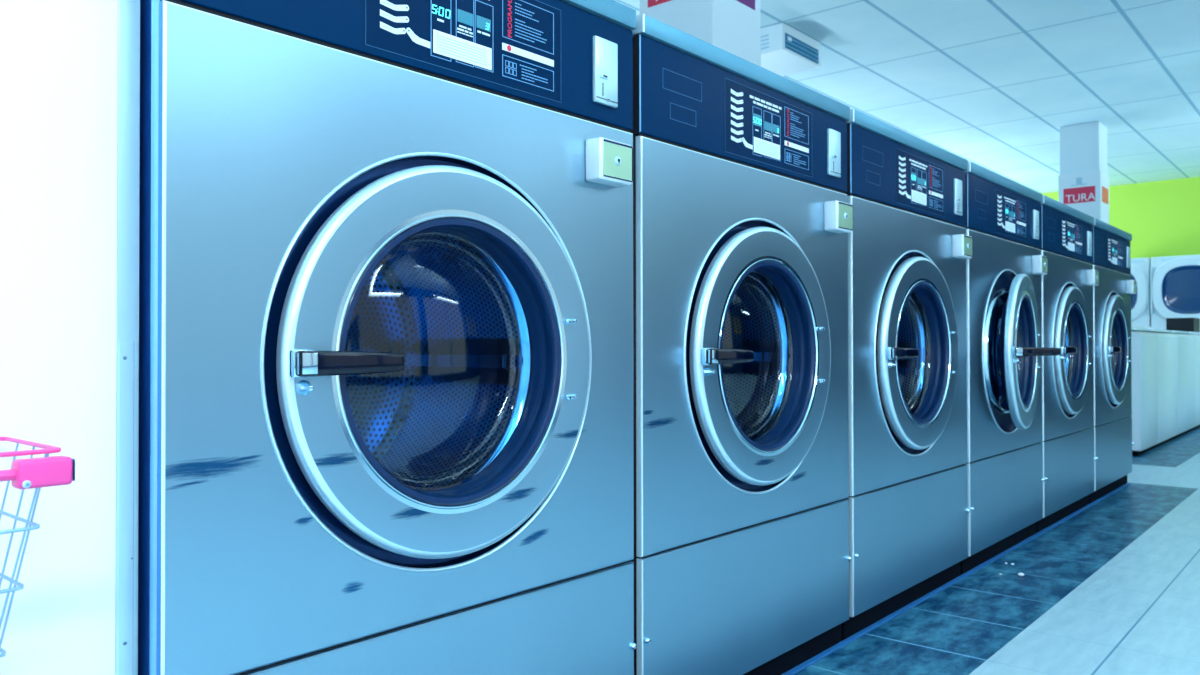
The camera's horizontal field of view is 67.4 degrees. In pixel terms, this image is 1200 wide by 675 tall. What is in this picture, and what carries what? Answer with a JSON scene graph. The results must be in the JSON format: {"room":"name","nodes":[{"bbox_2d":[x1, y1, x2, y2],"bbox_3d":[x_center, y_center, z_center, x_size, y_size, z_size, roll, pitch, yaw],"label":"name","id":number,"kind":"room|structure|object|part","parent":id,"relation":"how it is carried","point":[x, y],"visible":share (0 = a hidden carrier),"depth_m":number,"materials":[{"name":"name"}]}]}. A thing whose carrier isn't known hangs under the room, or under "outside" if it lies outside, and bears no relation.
{"room":"laundry","nodes":[
{"label":"laundry","id":0,"kind":"room"},
{"bbox_2d":[0,0,117,674],"bbox_3d":[-1.462,-0.740,0.014,0.120,2.985,2.702,-1,-1,41],"label":"wall","id":1,"kind":"structure","parent":0,"point":[59,58],"depth_m":0.95,"materials":[{"name":"white paint"}]},
{"bbox_2d":[115,0,139,674],"bbox_3d":[-0.570,-0.732,1.044,0.124,2.983,0.023,-1,-1,41],"label":"trim","id":2,"kind":"structure","parent":1,"relation":"attached to","point":[128,104],"depth_m":1.00,"materials":[{"name":"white metal"}]},
{"bbox_3d":[-0.523,0.373,0.994,0.002,0.736,0.020,-1,-1,41],"label":"guard plate","id":3,"kind":"part","parent":2,"relation":"part of","materials":[{"name":"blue metal"}]},
{"bbox_2d":[614,0,1199,192],"bbox_3d":[3.458,-2.241,5.027,9.100,0.100,16.900,-1,-1,41],"label":"ceiling","id":4,"kind":"structure","parent":0,"point":[993,85],"depth_m":7.36,"materials":[{"name":"tile"}]},
{"bbox_2d":[761,23,820,75],"bbox_3d":[1.229,-2.079,6.596,0.592,0.187,0.564,-1,-1,41],"label":"air conditioner","id":5,"kind":"object","parent":4,"relation":"attached to","point":[785,50],"visible":0.61,"depth_m":6.38,"materials":[{"name":"white plastic"}]},
{"bbox_2d":[785,33,818,63],"bbox_3d":[1.443,-2.056,6.401,0.014,0.102,0.484,-1,-1,41],"label":"grille","id":6,"kind":"object","parent":5,"relation":"attached to","point":[796,46],"depth_m":6.40,"materials":[{"name":"blue"}]},
{"bbox_2d":[794,427,1199,674],"bbox_3d":[3.462,0.843,4.997,9.100,0.100,16.900,-1,-1,41],"label":"floor","id":7,"kind":"structure","parent":0,"point":[1113,588],"depth_m":2.61,"materials":[{"name":"tile"}]},
{"bbox_2d":[0,437,74,656],"bbox_3d":[-0.733,0.426,0.602,0.172,0.661,0.639,-1,-1,41],"label":"trolley","id":8,"kind":"object","parent":7,"relation":"on","point":[46,471],"visible":1,"depth_m":0.78,"materials":[{"name":"pink plastic"}]},
{"bbox_2d":[0,443,49,656],"bbox_3d":[-0.727,0.213,0.619,0.154,0.231,0.594,-1,-1,41],"label":"basket","id":9,"kind":"object","parent":8,"relation":"on","point":[36,471],"depth_m":0.78,"materials":[{"name":"silver metal"}]},
{"bbox_3d":[-0.728,0.098,0.622,0.159,0.004,0.596,-1,-1,41],"label":"rail","id":10,"kind":"part","parent":8,"relation":"part of","materials":[{"name":"pink plastic"}]},
{"bbox_2d":[138,0,636,674],"bbox_3d":[-0.469,0.091,1.518,0.808,1.350,0.832,-1,-1,41],"label":"washing machine","id":11,"kind":"object","parent":7,"relation":"on","point":[386,246],"visible":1,"depth_m":1.21,"materials":[{"name":"silver metal"}]},
{"bbox_3d":[-0.498,0.073,1.540,0.734,1.252,0.817,-1,-1,41],"label":"casing","id":12,"kind":"part","parent":11,"relation":"part of","materials":[{"name":"blue"}]},
{"bbox_3d":[-0.355,0.031,1.075,0.012,0.033,0.032,-1,-1,41],"label":"handle","id":13,"kind":"part","parent":11,"relation":"part of","materials":[{"name":"silver metal"}]},
{"bbox_3d":[-0.304,0.031,1.107,0.144,0.031,0.016,0,-1,-44],"label":"handle lever","id":14,"kind":"part","parent":11,"relation":"part of","materials":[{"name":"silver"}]},
{"bbox_3d":[-0.215,-0.462,1.299,0.014,0.178,0.822,-1,-1,41],"label":"control panel","id":15,"kind":"part","parent":11,"relation":"part of","materials":[{"name":"blue"}]},
{"bbox_3d":[-0.203,0.034,1.284,0.032,0.553,0.553,-1,-1,41],"label":"door","id":16,"kind":"part","parent":11,"relation":"part of","materials":[{"name":"metal"}]},
{"bbox_3d":[-0.212,0.546,1.289,0.013,0.301,0.821,-1,-1,41],"label":"panel","id":17,"kind":"part","parent":11,"relation":"part of","materials":[{"name":"metal"}]},
{"bbox_3d":[0.030,-0.298,1.517,0.004,0.061,0.076,-1,-1,41],"label":"plate","id":18,"kind":"part","parent":11,"relation":"part of","materials":[{"name":"green"}]},
{"bbox_2d":[631,14,852,674],"bbox_3d":[0.087,0.096,2.163,0.808,1.350,0.848,-1,-1,41],"label":"washing machine","id":19,"kind":"object","parent":7,"relation":"on","point":[743,216],"visible":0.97,"depth_m":1.85,"materials":[{"name":"silver metal"}]},
{"bbox_3d":[0.060,0.079,2.186,0.734,1.252,0.830,-1,-1,41],"label":"casing","id":20,"kind":"part","parent":19,"relation":"part of","materials":[{"name":"black"}]},
{"bbox_3d":[0.207,0.036,1.726,0.012,0.033,0.032,-1,-1,41],"label":"handle","id":21,"kind":"part","parent":19,"relation":"part of","materials":[{"name":"silver metal"}]},
{"bbox_3d":[0.258,0.037,1.758,0.144,0.031,0.016,0,-1,-44],"label":"handle lever","id":22,"kind":"part","parent":19,"relation":"part of","materials":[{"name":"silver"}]},
{"bbox_3d":[0.342,-0.456,1.944,0.014,0.178,0.840,-1,-1,41],"label":"control panel","id":23,"kind":"part","parent":19,"relation":"part of","materials":[{"name":"blue metal"}]},
{"bbox_3d":[0.345,0.551,1.933,0.013,0.301,0.838,-1,-1,41],"label":"panel","id":24,"kind":"part","parent":19,"relation":"part of","materials":[{"name":"metal"}]},
{"bbox_3d":[0.344,0.018,1.939,0.013,0.760,0.838,-1,-1,41],"label":"panel","id":25,"kind":"part","parent":19,"relation":"part of","materials":[{"name":"metal"}]},
{"bbox_3d":[0.358,0.039,1.935,0.032,0.553,0.553,-1,-1,41],"label":"door","id":26,"kind":"part","parent":19,"relation":"part of","materials":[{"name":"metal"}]},
{"bbox_3d":[0.592,-0.292,2.168,0.004,0.061,0.076,-1,-1,41],"label":"plate","id":27,"kind":"part","parent":19,"relation":"part of","materials":[{"name":"green"}]},
{"bbox_2d":[842,109,972,640],"bbox_3d":[0.649,0.102,2.814,0.808,1.350,0.848,-1,-1,41],"label":"washing machine","id":28,"kind":"object","parent":7,"relation":"on","point":[909,246],"visible":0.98,"depth_m":2.51,"materials":[{"name":"silver metal"}]},
{"bbox_3d":[0.769,0.042,2.377,0.012,0.033,0.032,-1,-1,41],"label":"handle","id":29,"kind":"part","parent":28,"relation":"part of","materials":[{"name":"silver metal"}]},
{"bbox_3d":[0.820,0.042,2.409,0.144,0.031,0.016,0,-1,-44],"label":"handle lever","id":30,"kind":"part","parent":28,"relation":"part of","materials":[{"name":"blue"}]},
{"bbox_3d":[0.904,-0.451,2.595,0.014,0.178,0.840,-1,-1,41],"label":"control panel","id":31,"kind":"part","parent":28,"relation":"part of","materials":[{"name":"blue"}]},
{"bbox_3d":[0.906,0.024,2.590,0.013,0.760,0.838,-1,-1,41],"label":"panel","id":32,"kind":"part","parent":28,"relation":"part of","materials":[{"name":"metal"}]},
{"bbox_3d":[0.907,0.557,2.584,0.013,0.301,0.838,-1,-1,41],"label":"panel","id":33,"kind":"part","parent":28,"relation":"part of","materials":[{"name":"metal"}]},
{"bbox_3d":[0.921,0.045,2.586,0.032,0.553,0.553,-1,-1,41],"label":"door","id":34,"kind":"part","parent":28,"relation":"part of","materials":[{"name":"metal"}]},
{"bbox_3d":[1.154,-0.287,2.819,0.004,0.061,0.076,-1,-1,41],"label":"plate","id":35,"kind":"part","parent":28,"relation":"part of","materials":[{"name":"green"}]},
{"bbox_2d":[782,483,1130,674],"bbox_3d":[1.188,0.774,2.925,0.016,0.006,5.130,-1,-1,41],"label":"trim","id":36,"kind":"structure","parent":7,"relation":"on","point":[857,635],"depth_m":2.66,"materials":[{"name":"blue tile"}]},
{"bbox_2d":[961,161,1060,574],"bbox_3d":[1.274,0.106,3.412,0.972,1.350,0.848,-1,-1,41],"label":"washing machine","id":37,"kind":"object","parent":7,"relation":"on","point":[1005,351],"visible":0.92,"depth_m":3.13,"materials":[{"name":"silver metal"}]},
{"bbox_2d":[993,303,1005,400],"bbox_3d":[1.463,0.050,3.230,0.030,0.374,0.374,0,-1,35],"label":"glass bowl","id":38,"kind":"object","parent":37,"relation":"on","point":[999,377],"depth_m":3.10,"materials":[{"name":"clear glass"}]},
{"bbox_3d":[1.466,-0.446,3.246,0.014,0.178,0.840,-1,-1,41],"label":"control panel","id":39,"kind":"part","parent":37,"relation":"part of","materials":[{"name":"blue"}]},
{"bbox_3d":[1.468,0.029,3.241,0.013,0.760,0.838,-1,-1,41],"label":"panel","id":40,"kind":"part","parent":37,"relation":"part of","materials":[{"name":"metal"}]},
{"bbox_3d":[1.469,0.562,3.236,0.013,0.301,0.838,-1,-1,41],"label":"panel","id":41,"kind":"part","parent":37,"relation":"part of","materials":[{"name":"metal"}]},
{"bbox_3d":[1.505,0.050,3.201,0.032,0.553,0.553,0,-1,35],"label":"door","id":42,"kind":"part","parent":37,"relation":"part of","materials":[{"name":"metal"}]},
{"bbox_3d":[1.435,0.046,2.948,0.144,0.031,0.016,0,-1,8],"label":"handle lever","id":43,"kind":"part","parent":37,"relation":"part of","materials":[{"name":"blue"}]},
{"bbox_3d":[1.716,-0.281,3.470,0.004,0.061,0.076,-1,-1,41],"label":"plate","id":44,"kind":"part","parent":37,"relation":"part of","materials":[{"name":"green"}]},
{"bbox_2d":[1037,195,1098,532],"bbox_3d":[1.773,0.113,4.117,0.808,1.350,0.848,-1,-1,41],"label":"washing machine","id":45,"kind":"object","parent":7,"relation":"on","point":[1068,458],"visible":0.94,"depth_m":3.83,"materials":[{"name":"silver metal"}]},
{"bbox_3d":[2.028,-0.440,3.897,0.014,0.178,0.840,-1,-1,41],"label":"control panel","id":46,"kind":"part","parent":45,"relation":"part of","materials":[{"name":"blue"}]},
{"bbox_3d":[2.030,0.035,3.892,0.013,0.760,0.838,-1,-1,41],"label":"panel","id":47,"kind":"part","parent":45,"relation":"part of","materials":[{"name":"metal"}]},
{"bbox_3d":[2.031,0.568,3.887,0.013,0.301,0.838,-1,-1,41],"label":"panel","id":48,"kind":"part","parent":45,"relation":"part of","materials":[{"name":"metal"}]},
{"bbox_3d":[1.944,0.053,3.712,0.144,0.031,0.016,0,-1,-44],"label":"handle lever","id":49,"kind":"part","parent":45,"relation":"part of","materials":[{"name":"blue"}]},
{"bbox_3d":[2.045,0.056,3.888,0.032,0.553,0.553,-1,-1,41],"label":"door","id":50,"kind":"part","parent":45,"relation":"part of","materials":[{"name":"metal"}]},
{"bbox_3d":[2.278,-0.276,4.122,0.004,0.061,0.076,-1,-1,41],"label":"plate","id":51,"kind":"part","parent":45,"relation":"part of","materials":[{"name":"green"}]},
{"bbox_2d":[1089,218,1136,503],"bbox_3d":[2.335,0.118,4.768,0.808,1.350,0.848,-1,-1,41],"label":"washing machine","id":52,"kind":"object","parent":7,"relation":"on","point":[1113,443],"visible":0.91,"depth_m":4.47,"materials":[{"name":"silver metal"}]},
{"bbox_3d":[2.590,-0.434,4.548,0.014,0.178,0.840,-1,-1,41],"label":"control panel","id":53,"kind":"part","parent":52,"relation":"part of","materials":[{"name":"blue"}]},
{"bbox_3d":[2.592,0.040,4.543,0.013,0.760,0.838,-1,-1,41],"label":"panel","id":54,"kind":"part","parent":52,"relation":"part of","materials":[{"name":"metal"}]},
{"bbox_3d":[2.593,0.573,4.538,0.013,0.301,0.838,-1,-1,41],"label":"panel","id":55,"kind":"part","parent":52,"relation":"part of","materials":[{"name":"metal"}]},
{"bbox_3d":[2.506,0.059,4.363,0.144,0.031,0.016,0,-1,-44],"label":"handle lever","id":56,"kind":"part","parent":52,"relation":"part of","materials":[{"name":"blue"}]},
{"bbox_3d":[2.607,0.061,4.539,0.032,0.553,0.553,-1,-1,41],"label":"door","id":57,"kind":"part","parent":52,"relation":"part of","materials":[{"name":"metal"}]},
{"bbox_3d":[2.841,-0.270,4.773,0.004,0.061,0.076,-1,-1,41],"label":"plate","id":58,"kind":"part","parent":52,"relation":"part of","materials":[{"name":"green"}]},
{"bbox_2d":[1130,257,1150,326],"bbox_3d":[6.800,-0.069,11.767,0.830,1.845,1.000,-1,-1,41],"label":"dryer","id":59,"kind":"object","parent":7,"relation":"on","point":[1140,267],"visible":0.2,"depth_m":11.19,"materials":[{"name":"white metal"}]},
{"bbox_3d":[6.490,-0.569,11.413,0.584,0.584,0.024,-1,-1,41],"label":"door glass","id":60,"kind":"part","parent":59,"relation":"part of","materials":[{"name":"blue glass"}]},
{"bbox_3d":[6.490,-0.569,11.413,0.800,0.800,0.052,-1,-1,41],"label":"door","id":61,"kind":"part","parent":59,"relation":"part of","materials":[{"name":"white ceramic"}]},
{"bbox_2d":[1131,328,1157,455],"bbox_3d":[3.604,0.340,6.515,0.660,0.935,0.631,-1,-1,41],"label":"washer","id":62,"kind":"object","parent":7,"relation":"on","point":[1144,345],"visible":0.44,"depth_m":6.16,"materials":[{"name":"white metal"}]},
{"bbox_3d":[3.399,0.377,6.278,0.652,0.778,0.005,-1,-1,41],"label":"panel","id":63,"kind":"part","parent":62,"relation":"part of","materials":[{"name":"white metal"}]},
{"bbox_3d":[3.677,-0.057,6.458,0.370,0.016,0.526,-1,-1,41],"label":"lid","id":64,"kind":"part","parent":62,"relation":"part of","materials":[{"name":"white metal"}]},
{"bbox_2d":[1131,329,1177,447],"bbox_3d":[4.098,0.345,7.088,0.660,0.935,0.868,-1,-1,41],"label":"washer","id":65,"kind":"object","parent":7,"relation":"on","point":[1167,343],"visible":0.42,"depth_m":6.84,"materials":[{"name":"white metal"}]},
{"bbox_3d":[4.171,-0.052,7.031,0.370,0.016,0.763,-1,-1,41],"label":"lid","id":66,"kind":"part","parent":65,"relation":"part of","materials":[{"name":"white metal"}]},
{"bbox_2d":[1131,325,1194,438],"bbox_3d":[4.676,0.351,7.757,0.660,0.935,0.886,-1,-1,41],"label":"washer","id":67,"kind":"object","parent":7,"relation":"on","point":[1186,343],"visible":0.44,"depth_m":7.50,"materials":[{"name":"white metal"}]},
{"bbox_3d":[4.749,-0.046,7.700,0.370,0.016,0.781,-1,-1,41],"label":"lid","id":68,"kind":"part","parent":67,"relation":"part of","materials":[{"name":"white metal"}]},
{"bbox_2d":[1132,325,1199,430],"bbox_3d":[5.259,0.356,8.432,0.660,0.935,0.885,-1,-1,41],"label":"washer","id":69,"kind":"object","parent":7,"relation":"on","point":[1197,337],"visible":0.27,"depth_m":8.00,"materials":[{"name":"metal"}]},
{"bbox_2d":[1166,318,1199,331],"bbox_3d":[5.489,-0.115,8.461,0.215,0.130,0.380,-1,-1,41],"label":"crate","id":70,"kind":"object","parent":69,"relation":"on","point":[1176,324],"visible":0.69,"depth_m":8.32,"materials":[{"name":"black plastic"}]},
{"bbox_3d":[5.332,-0.041,8.376,0.370,0.016,0.780,-1,-1,41],"label":"lid","id":71,"kind":"part","parent":69,"relation":"part of","materials":[{"name":"white metal"}]},
{"bbox_2d":[1060,121,1106,174],"bbox_3d":[4.952,-0.660,9.190,0.360,2.984,0.360,-1,-1,41],"label":"pillar","id":72,"kind":"structure","parent":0,"point":[1083,147],"depth_m":9.06,"materials":[{"name":"white paint"}]},
{"bbox_2d":[1058,171,1108,223],"bbox_3d":[4.951,-1.402,9.196,0.386,0.507,0.387,-1,-1,41],"label":"sign","id":73,"kind":"object","parent":72,"relation":"attached to","point":[1086,192],"visible":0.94,"depth_m":9.04,"materials":[{"name":"white"}]},
{"bbox_2d":[1041,177,1199,257],"bbox_3d":[8.851,-0.647,11.256,8.900,2.985,0.200,-1,-1,41],"label":"wall","id":74,"kind":"structure","parent":0,"point":[1162,218],"depth_m":12.21,"materials":[{"name":"green paint"}]},
{"bbox_2d":[1150,254,1199,334],"bbox_3d":[7.440,-0.075,11.214,0.830,1.845,1.000,-1,-1,41],"label":"dryer","id":75,"kind":"object","parent":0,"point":[1174,280],"visible":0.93,"depth_m":10.96,"materials":[{"name":"white metal"}]},
{"bbox_3d":[6.825,-0.582,11.124,0.015,0.580,0.052,-1,-1,41],"label":"door handle","id":76,"kind":"part","parent":75,"relation":"part of","materials":[{"name":"silver metal"}]},
{"bbox_3d":[7.130,-0.575,10.861,0.584,0.584,0.024,-1,-1,41],"label":"door glass","id":77,"kind":"part","parent":75,"relation":"part of","materials":[{"name":"blue glass"}]},
{"bbox_3d":[0.446,-0.704,3.970,0.360,2.984,0.360,-1,-1,41],"label":"pillar","id":78,"kind":"structure","parent":0,"visible":0},
{"bbox_2d":[640,0,760,66],"bbox_3d":[0.444,-1.446,3.975,0.386,0.507,0.387,-1,-1,41],"label":"column","id":79,"kind":"structure","parent":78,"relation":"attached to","point":[732,26],"depth_m":3.83,"materials":[{"name":"white paint"}]}
]}

